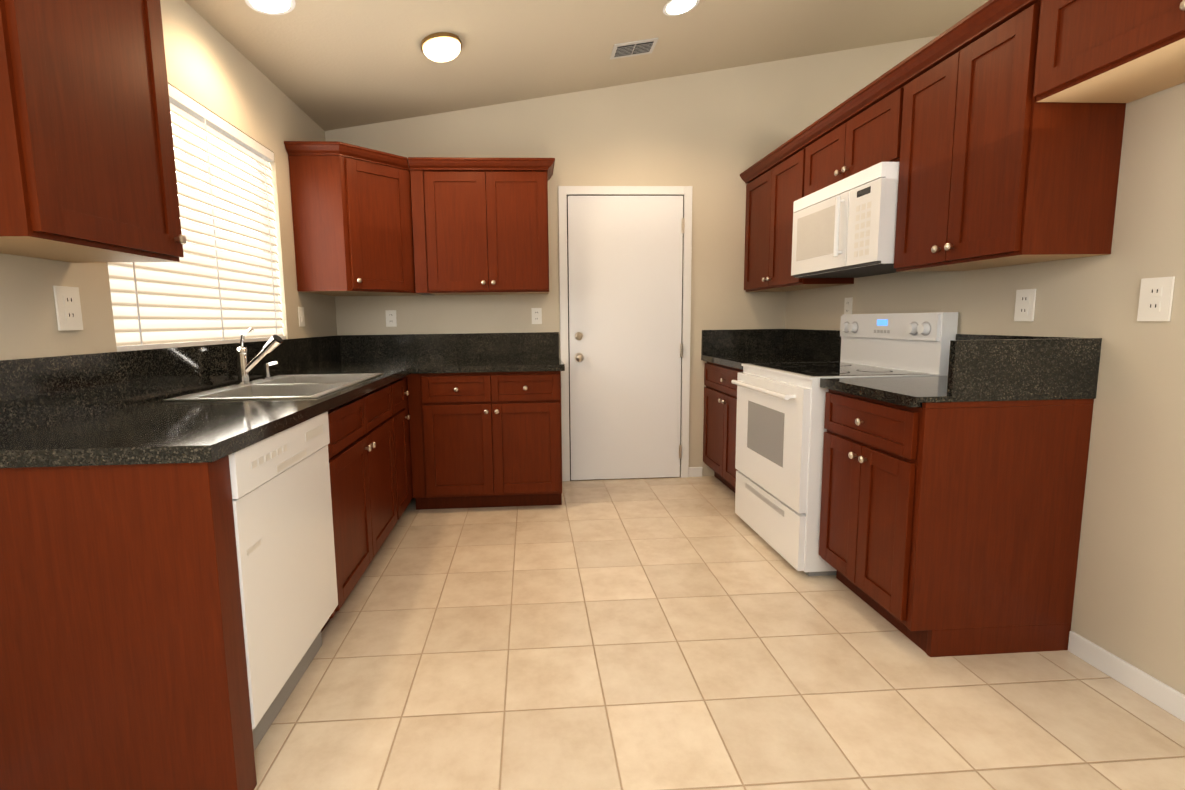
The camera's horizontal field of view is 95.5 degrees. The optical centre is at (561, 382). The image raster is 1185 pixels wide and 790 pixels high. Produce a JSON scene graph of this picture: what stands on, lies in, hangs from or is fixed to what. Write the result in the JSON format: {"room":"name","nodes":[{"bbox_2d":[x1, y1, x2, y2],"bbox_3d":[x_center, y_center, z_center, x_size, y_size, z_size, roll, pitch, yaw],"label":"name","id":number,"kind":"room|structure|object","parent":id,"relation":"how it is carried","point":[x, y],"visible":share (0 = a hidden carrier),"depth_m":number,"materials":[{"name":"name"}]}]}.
{"room":"kitchen","nodes":[
{"label":"kitchen","id":0,"kind":"room"},
{"bbox_2d":[0,0,336,359],"bbox_3d":[-1.465,-0.146,0.963,0.120,2.460,5.600,-1,7,-3],"label":"wall","id":1,"kind":"structure","parent":0,"point":[209,67],"depth_m":2.22,"materials":[{"name":"paint"}]},
{"bbox_2d":[53,286,82,330],"bbox_3d":[-1.435,-0.216,1.565,0.008,0.126,0.080,-1,7,-3],"label":"electrical outlet","id":2,"kind":"object","parent":1,"relation":"attached to","point":[68,308],"visible":1,"depth_m":1.56,"materials":[{"name":"white plastic"}]},
{"bbox_2d":[0,0,186,262],"bbox_3d":[-1.250,-0.739,1.308,0.367,0.822,0.580,-1,7,-3],"label":"upper cabinet","id":3,"kind":"object","parent":1,"relation":"attached to","point":[87,168],"visible":1,"depth_m":1.27,"materials":[{"name":"brown wood"}]},
{"bbox_2d":[170,112,266,265],"bbox_3d":[-1.590,-0.660,2.308,0.032,1.001,1.246,-1,7,-3],"label":"window","id":4,"kind":"structure","parent":1,"relation":"in","point":[216,178],"depth_m":2.52,"materials":[{"name":"glass"}]},
{"bbox_2d":[107,84,285,351],"bbox_3d":[-1.520,-0.661,2.312,0.050,0.997,1.238,-1,7,-3],"label":"window blinds","id":5,"kind":"object","parent":4,"relation":"attached to","point":[200,293],"visible":0.62,"depth_m":2.31,"materials":[{"name":"white plastic"}]},
{"bbox_2d":[298,307,304,326],"bbox_3d":[-1.531,-0.388,3.165,0.012,0.114,0.072,-1,7,-3],"label":"switch plate","id":6,"kind":"object","parent":1,"relation":"attached to","point":[301,316],"visible":1,"depth_m":3.15,"materials":[{"name":"white plastic"}]},
{"bbox_2d":[284,141,421,295],"bbox_3d":[-1.254,-0.976,3.371,0.609,0.822,0.655,-1,7,-3],"label":"upper cabinet","id":7,"kind":"object","parent":1,"relation":"attached to","point":[352,218],"visible":0.94,"depth_m":3.12,"materials":[{"name":"brown wood"}]},
{"bbox_2d":[184,0,988,130],"bbox_3d":[1.476,-1.934,0.937,6.059,1.057,5.840,-1,7,-3],"label":"ceiling","id":8,"kind":"structure","parent":0,"point":[326,65],"depth_m":3.03,"materials":[{"name":"beige paint"}]},
{"bbox_2d":[245,0,295,14],"bbox_3d":[-1.203,-1.575,2.218,0.188,0.033,0.190,-1,7,-3],"label":"recessed light","id":9,"kind":"object","parent":8,"relation":"in","point":[274,7],"visible":1,"depth_m":2.25,"materials":[{"name":"white paint"}]},
{"bbox_2d":[421,32,461,61],"bbox_3d":[-0.618,-1.717,2.769,0.209,0.093,0.212,-1,7,-3],"label":"flush-mount dome light","id":10,"kind":"object","parent":8,"relation":"attached to","point":[442,47],"visible":1,"depth_m":2.71,"materials":[{"name":"white glass"}]},
{"bbox_2d":[610,38,657,59],"bbox_3d":[0.425,-1.975,3.183,0.258,0.052,0.170,-1,7,-3],"label":"ceiling vent","id":11,"kind":"object","parent":8,"relation":"in","point":[633,48],"visible":1,"depth_m":3.17,"materials":[{"name":"silver metal"}]},
{"bbox_2d":[663,0,699,15],"bbox_3d":[0.619,-1.961,2.789,0.188,0.033,0.190,-1,7,-3],"label":"recessed light","id":12,"kind":"object","parent":8,"relation":"in","point":[674,7],"visible":1,"depth_m":2.80,"materials":[{"name":"white paint"}]},
{"bbox_2d":[325,35,938,475],"bbox_3d":[1.320,-0.996,3.919,6.059,3.398,0.120,-1,7,-3],"label":"wall","id":13,"kind":"structure","parent":0,"point":[709,137],"depth_m":3.76,"materials":[{"name":"paint"}]},
{"bbox_2d":[385,310,396,326],"bbox_3d":[-1.196,-0.449,3.762,0.072,0.114,0.008,-1,7,-3],"label":"electrical outlet","id":14,"kind":"object","parent":13,"relation":"attached to","point":[391,320],"visible":1,"depth_m":3.76,"materials":[{"name":"white plastic"}]},
{"bbox_2d":[408,157,554,294],"bbox_3d":[-0.501,-1.008,3.558,0.906,0.822,0.367,-1,7,-3],"label":"upper cabinet","id":15,"kind":"object","parent":13,"relation":"attached to","point":[480,226],"visible":0.98,"depth_m":3.42,"materials":[{"name":"brown wood"}]},
{"bbox_2d":[531,308,541,323],"bbox_3d":[-0.179,-0.474,3.821,0.072,0.114,0.008,-1,7,-3],"label":"electrical outlet","id":16,"kind":"object","parent":13,"relation":"attached to","point":[536,315],"visible":1,"depth_m":3.82,"materials":[{"name":"white plastic"}]},
{"bbox_2d":[558,186,692,480],"bbox_3d":[0.460,-0.327,3.872,0.944,2.103,0.017,-1,7,-3],"label":"door frame","id":17,"kind":"structure","parent":13,"relation":"attached to","point":[565,192],"depth_m":3.83,"materials":[{"name":"white paint"}]},
{"bbox_2d":[568,196,684,479],"bbox_3d":[0.467,-0.294,3.841,0.823,2.032,0.079,-1,7,-3],"label":"door","id":18,"kind":"structure","parent":13,"relation":"in","point":[625,253],"depth_m":3.87,"materials":[{"name":"white paint"}]},
{"bbox_2d":[254,476,1184,789],"bbox_3d":[1.516,1.046,1.280,6.059,0.060,5.840,-1,7,-3],"label":"floor","id":19,"kind":"structure","parent":0,"point":[652,634],"depth_m":1.75,"materials":[{"name":"tile"}]},
{"bbox_2d":[228,411,337,750],"bbox_3d":[-1.096,0.571,1.617,0.604,0.868,0.602,-1,7,-3],"label":"dishwasher","id":20,"kind":"object","parent":19,"relation":"on","point":[282,505],"visible":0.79,"depth_m":1.54,"materials":[{"name":"white metal"}]},
{"bbox_2d":[328,376,411,510],"bbox_3d":[-1.197,0.420,2.950,0.616,0.874,0.380,-1,7,-3],"label":"base cabinet","id":21,"kind":"object","parent":19,"relation":"on","point":[382,401],"depth_m":2.84,"materials":[{"name":"brown wood"}]},
{"bbox_2d":[0,334,415,467],"bbox_3d":[-1.158,-0.078,2.470,0.660,0.219,2.657,-1,7,-3],"label":"countertop","id":22,"kind":"structure","parent":21,"relation":"on","point":[105,408],"depth_m":1.59,"materials":[{"name":"stone"}]},
{"bbox_2d":[235,328,282,384],"bbox_3d":[-1.308,-0.126,2.405,0.214,0.243,0.267,-1,7,-3],"label":"faucet","id":23,"kind":"object","parent":22,"relation":"on","point":[244,367],"visible":1,"depth_m":2.30,"materials":[{"name":"silver metal"}]},
{"bbox_2d":[163,373,382,400],"bbox_3d":[-1.154,0.095,2.330,0.524,0.180,0.874,-1,7,-3],"label":"sink","id":24,"kind":"object","parent":22,"relation":"in","point":[297,386],"visible":0.27,"depth_m":2.30,"materials":[{"name":"silver metal"}]},
{"bbox_2d":[407,371,561,509],"bbox_3d":[-0.480,0.338,3.573,0.924,0.874,0.643,-1,7,-3],"label":"base cabinet","id":25,"kind":"object","parent":19,"relation":"on","point":[484,439],"visible":0.96,"depth_m":3.29,"materials":[{"name":"brown wood"}]},
{"bbox_2d":[416,332,564,372],"bbox_3d":[-0.446,-0.207,3.512,0.888,0.219,0.647,-1,7,-3],"label":"countertop","id":26,"kind":"structure","parent":25,"relation":"on","point":[535,351],"depth_m":3.79,"materials":[{"name":"stone"}]},
{"bbox_2d":[703,362,742,492],"bbox_3d":[1.358,0.313,3.580,0.628,0.874,0.846,-1,7,-3],"label":"base cabinet","id":27,"kind":"object","parent":19,"relation":"on","point":[719,425],"visible":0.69,"depth_m":3.63,"materials":[{"name":"brown wood"}]},
{"bbox_2d":[701,329,840,368],"bbox_3d":[1.355,-0.232,3.519,0.622,0.219,0.845,-1,7,-3],"label":"countertop","id":28,"kind":"structure","parent":27,"relation":"on","point":[735,348],"depth_m":3.81,"materials":[{"name":"stone"}]},
{"bbox_2d":[731,312,957,575],"bbox_3d":[1.343,0.249,2.757,0.735,1.190,0.756,-1,7,-3],"label":"range","id":29,"kind":"object","parent":19,"relation":"on","point":[780,428],"visible":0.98,"depth_m":2.56,"materials":[{"name":"white metal"}]},
{"bbox_2d":[819,389,1093,656],"bbox_3d":[1.447,0.471,2.108,0.628,0.894,0.580,-1,7,-3],"label":"base cabinet","id":30,"kind":"object","parent":19,"relation":"on","point":[950,528],"visible":0.98,"depth_m":1.84,"materials":[{"name":"brown wood"}]},
{"bbox_2d":[820,334,1101,406],"bbox_3d":[1.444,-0.064,2.044,0.622,0.219,0.582,-1,7,-3],"label":"countertop","id":31,"kind":"structure","parent":30,"relation":"on","point":[996,368],"depth_m":1.76,"materials":[{"name":"stone"}]},
{"bbox_2d":[785,82,1184,694],"bbox_3d":[1.868,-0.184,1.161,0.120,2.400,5.600,-1,7,-3],"label":"wall","id":32,"kind":"structure","parent":0,"point":[1129,601],"depth_m":1.69,"materials":[{"name":"paint"}]},
{"bbox_2d":[744,132,853,291],"bbox_3d":[1.494,-1.022,3.449,0.322,0.822,0.819,-1,7,-3],"label":"upper cabinet","id":33,"kind":"object","parent":32,"relation":"attached to","point":[773,186],"depth_m":3.39,"materials":[{"name":"brown wood"}]},
{"bbox_2d":[844,297,852,313],"bbox_3d":[1.681,-0.442,3.153,0.008,0.114,0.072,-1,7,-3],"label":"electrical outlet","id":34,"kind":"object","parent":32,"relation":"attached to","point":[848,303],"visible":0.94,"depth_m":3.14,"materials":[{"name":"white plastic"}]},
{"bbox_2d":[800,64,903,198],"bbox_3d":[1.539,-1.159,2.624,0.322,0.362,0.791,-1,7,-3],"label":"upper cabinet","id":35,"kind":"object","parent":32,"relation":"attached to","point":[863,133],"depth_m":2.53,"materials":[{"name":"brown wood"}]},
{"bbox_2d":[791,162,899,277],"bbox_3d":[1.492,-0.760,2.653,0.427,0.422,0.756,-1,7,-3],"label":"microwave","id":36,"kind":"object","parent":35,"relation":"attached to","point":[845,228],"visible":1,"depth_m":2.50,"materials":[{"name":"white plastic"}]},
{"bbox_2d":[894,0,1125,271],"bbox_3d":[1.584,-0.852,1.966,0.322,0.822,0.590,-1,7,-3],"label":"upper cabinet","id":37,"kind":"object","parent":32,"relation":"attached to","point":[999,166],"depth_m":1.78,"materials":[{"name":"brown wood"}]},
{"bbox_2d":[1014,289,1035,320],"bbox_3d":[1.750,-0.292,2.030,0.008,0.120,0.076,-1,7,-3],"label":"electrical outlet","id":38,"kind":"object","parent":32,"relation":"attached to","point":[1025,305],"visible":1,"depth_m":2.02,"materials":[{"name":"white plastic"}]},
{"bbox_2d":[1033,0,1184,102],"bbox_3d":[1.604,-0.994,1.181,0.367,0.362,0.927,-1,7,-3],"label":"upper cabinet","id":39,"kind":"object","parent":32,"relation":"attached to","point":[1108,51],"visible":1,"depth_m":1.48,"materials":[{"name":"brown wood"}]},
{"bbox_2d":[1068,631,1184,721],"bbox_3d":[1.882,1.097,0.199,0.015,0.075,3.397,-1,7,-3],"label":"baseboard","id":40,"kind":"structure","parent":32,"relation":"attached to","point":[1165,697],"depth_m":1.69,"materials":[{"name":"white paint"}]},
{"bbox_2d":[1137,276,1174,320],"bbox_3d":[1.775,-0.249,1.607,0.008,0.130,0.082,-1,7,-3],"label":"electrical outlet","id":41,"kind":"object","parent":32,"relation":"attached to","point":[1155,299],"visible":1,"depth_m":1.60,"materials":[{"name":"white plastic"}]}
]}

